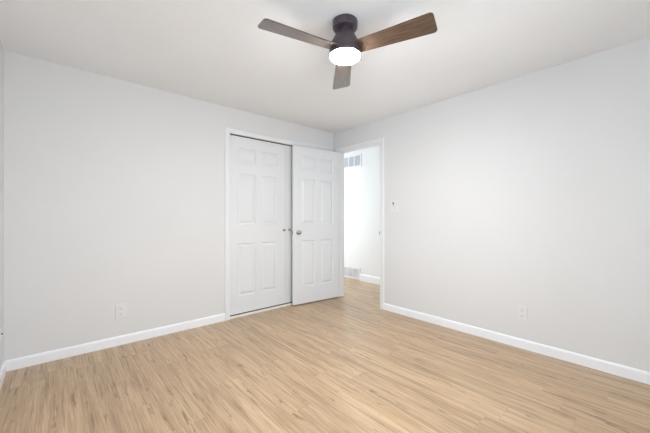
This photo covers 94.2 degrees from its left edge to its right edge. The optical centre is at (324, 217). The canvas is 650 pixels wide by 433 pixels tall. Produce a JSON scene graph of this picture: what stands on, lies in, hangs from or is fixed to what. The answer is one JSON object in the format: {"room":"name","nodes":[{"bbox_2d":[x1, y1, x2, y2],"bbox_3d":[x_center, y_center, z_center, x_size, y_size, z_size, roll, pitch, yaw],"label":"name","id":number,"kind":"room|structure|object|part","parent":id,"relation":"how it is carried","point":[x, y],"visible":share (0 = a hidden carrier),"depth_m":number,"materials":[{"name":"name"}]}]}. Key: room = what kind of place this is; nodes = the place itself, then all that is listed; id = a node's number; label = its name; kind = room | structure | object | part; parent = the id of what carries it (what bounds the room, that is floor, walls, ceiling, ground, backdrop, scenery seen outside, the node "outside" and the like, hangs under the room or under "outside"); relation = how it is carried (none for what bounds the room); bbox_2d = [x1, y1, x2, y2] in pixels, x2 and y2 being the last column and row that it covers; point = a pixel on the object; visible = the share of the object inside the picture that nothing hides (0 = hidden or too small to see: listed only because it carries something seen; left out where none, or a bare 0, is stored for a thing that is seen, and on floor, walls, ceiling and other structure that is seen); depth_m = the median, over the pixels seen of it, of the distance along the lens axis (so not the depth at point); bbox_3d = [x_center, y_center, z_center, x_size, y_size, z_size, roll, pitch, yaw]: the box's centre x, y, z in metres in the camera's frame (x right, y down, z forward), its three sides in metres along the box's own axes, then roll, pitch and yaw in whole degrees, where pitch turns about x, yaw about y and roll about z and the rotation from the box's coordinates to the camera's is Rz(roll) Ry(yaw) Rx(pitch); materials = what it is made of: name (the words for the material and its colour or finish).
{"room":"empty bedroom","nodes":[
{"label":"empty bedroom","id":0,"kind":"room"},
{"bbox_2d":[0,40,3,369],"bbox_3d":[-1.148,-0.052,0.757,0.100,2.440,4.014,0,0,-41],"label":"wall","id":1,"kind":"structure","parent":0,"point":[1,46],"depth_m":2.20,"materials":[{"name":"white paint"}]},
{"bbox_2d":[0,361,5,388],"bbox_3d":[-1.138,1.127,0.832,0.014,0.083,3.914,0,0,-41],"label":"baseboard","id":2,"kind":"structure","parent":1,"relation":"attached to","point":[3,368],"depth_m":2.18,"materials":[{"name":"paint"}]},
{"bbox_2d":[4,51,333,360],"bbox_3d":[-1.225,-0.052,3.432,3.526,2.440,0.100,0,0,-41],"label":"wall","id":3,"kind":"structure","parent":0,"point":[114,189],"depth_m":2.72,"materials":[{"name":"white paint"}]},
{"bbox_2d":[5,313,224,371],"bbox_3d":[-1.785,1.127,2.862,1.731,0.083,0.014,0,0,-41],"label":"baseboard","id":4,"kind":"structure","parent":3,"relation":"attached to","point":[39,358],"depth_m":2.69,"materials":[{"name":"paint"}]},
{"bbox_2d":[116,303,125,318],"bbox_3d":[-1.879,0.857,2.782,0.080,0.128,0.010,0,0,-41],"label":"power outlet","id":5,"kind":"object","parent":3,"relation":"attached to","point":[120,308],"visible":1,"depth_m":2.78,"materials":[{"name":"white plastic"}]},
{"bbox_2d":[230,135,285,314],"bbox_3d":[-0.820,0.085,3.757,0.773,2.099,0.071,0,0,-41],"label":"door","id":6,"kind":"structure","parent":3,"relation":"in","point":[257,167],"depth_m":3.73,"materials":[{"name":"paint"}]},
{"bbox_2d":[230,302,291,318],"bbox_3d":[-0.536,1.156,4.022,1.554,0.024,0.079,0,0,-41],"label":"trim","id":7,"kind":"structure","parent":3,"relation":"attached to","point":[288,303],"depth_m":3.75,"materials":[{"name":"paint"}]},
{"bbox_2d":[225,127,332,320],"bbox_3d":[-0.540,0.065,4.027,1.682,2.206,0.116,0,0,-41],"label":"trim","id":8,"kind":"structure","parent":3,"relation":"attached to","point":[229,131],"depth_m":3.46,"materials":[{"name":"paint"}]},
{"bbox_2d":[285,145,291,302],"bbox_3d":[-0.238,0.085,4.271,0.773,2.099,0.071,0,0,-41],"label":"door","id":9,"kind":"structure","parent":3,"relation":"in","point":[288,149],"depth_m":4.05,"materials":[{"name":"paint"}]},
{"bbox_2d":[0,277,649,432],"bbox_3d":[-0.197,1.208,3.174,4.725,0.080,6.380,0,0,-41],"label":"floor","id":10,"kind":"structure","parent":0,"point":[347,363],"depth_m":2.10,"materials":[{"name":"brown wood"}]},
{"bbox_2d":[0,0,649,133],"bbox_3d":[0.138,-1.312,1.925,3.576,0.080,4.064,0,0,-41],"label":"ceiling","id":11,"kind":"structure","parent":0,"point":[212,51],"depth_m":2.22,"materials":[{"name":"paint"}]},
{"bbox_2d":[258,12,436,88],"bbox_3d":[0.108,-1.147,1.874,0.978,0.251,1.005,0,0,-41],"label":"ceiling fan","id":12,"kind":"object","parent":11,"relation":"hanging from","point":[345,48],"visible":1,"depth_m":1.86,"materials":[{"name":"brown metal"}]},
{"bbox_3d":[-0.145,-1.084,1.800,0.490,0.007,0.146,0,12,-29],"label":"blade","id":13,"kind":"part","parent":12,"relation":"part of","materials":[{"name":"brown wood"}]},
{"bbox_3d":[0.132,-1.084,2.270,0.146,0.007,0.490,-12,0,0],"label":"blade","id":14,"kind":"part","parent":12,"relation":"part of","materials":[{"name":"brown wood"}]},
{"bbox_2d":[330,48,359,64],"bbox_3d":[0.130,-1.036,1.955,0.193,0.031,0.193,0,0,-41],"label":"diffuser","id":15,"kind":"object","parent":12,"relation":"attached to","point":[341,56],"depth_m":1.91,"materials":[{"name":"white glass"}]},
{"bbox_3d":[0.401,-1.084,1.795,0.490,0.007,0.146,0,-12,30],"label":"blade","id":16,"kind":"part","parent":12,"relation":"part of","materials":[{"name":"brown wood"}]},
{"bbox_2d":[344,146,379,279],"bbox_3d":[0.947,-0.052,5.372,0.100,2.440,4.600,0,0,-41],"label":"wall","id":17,"kind":"structure","parent":0,"point":[362,183],"depth_m":5.58,"materials":[{"name":"paint"}]},
{"bbox_2d":[344,265,359,279],"bbox_3d":[0.440,1.045,5.864,0.010,0.222,0.650,0,0,-41],"label":"air vent","id":18,"kind":"object","parent":17,"relation":"in","point":[350,272],"visible":0.63,"depth_m":5.77,"materials":[{"name":"white metal"}]},
{"bbox_2d":[344,153,361,168],"bbox_3d":[0.460,-1.079,5.841,0.010,0.245,0.650,0,0,-41],"label":"air vent","id":19,"kind":"object","parent":17,"relation":"in","point":[351,161],"visible":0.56,"depth_m":5.75,"materials":[{"name":"white metal"}]},
{"bbox_2d":[360,274,379,284],"bbox_3d":[0.905,1.106,5.334,0.014,0.124,4.400,0,0,-41],"label":"baseboard","id":20,"kind":"structure","parent":17,"relation":"attached to","point":[366,278],"depth_m":5.42,"materials":[{"name":"paint"}]},
{"bbox_2d":[334,37,649,371],"bbox_3d":[0.746,-0.052,3.939,0.100,2.440,6.280,0,0,-41],"label":"wall","id":21,"kind":"structure","parent":0,"point":[532,190],"depth_m":2.64,"materials":[{"name":"white paint"}]},
{"bbox_2d":[292,145,338,304],"bbox_3d":[-0.112,0.098,4.223,0.791,2.116,0.148,0,0,-36],"label":"door","id":22,"kind":"structure","parent":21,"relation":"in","point":[315,172],"depth_m":4.20,"materials":[{"name":"paint"}]},
{"bbox_2d":[336,137,383,308],"bbox_3d":[0.492,0.068,4.214,0.117,2.200,0.888,0,0,-41],"label":"trim","id":23,"kind":"structure","parent":21,"relation":"attached to","point":[379,141],"depth_m":4.21,"materials":[{"name":"paint"}]},
{"bbox_2d":[390,200,397,211],"bbox_3d":[0.853,-0.145,3.730,0.016,0.146,0.116,0,0,-41],"label":"light switch","id":24,"kind":"object","parent":21,"relation":"attached to","point":[393,203],"visible":1,"depth_m":3.73,"materials":[{"name":"white plastic"}]},
{"bbox_2d":[383,303,649,384],"bbox_3d":[1.732,1.127,2.736,0.014,0.083,2.970,0,0,-41],"label":"baseboard","id":25,"kind":"structure","parent":21,"relation":"attached to","point":[627,372],"depth_m":2.62,"materials":[{"name":"paint"}]},
{"bbox_2d":[517,305,527,320],"bbox_3d":[1.764,0.850,2.702,0.010,0.128,0.080,0,0,-41],"label":"power outlet","id":26,"kind":"object","parent":21,"relation":"attached to","point":[522,311],"visible":1,"depth_m":2.70,"materials":[{"name":"white plastic"}]}
]}

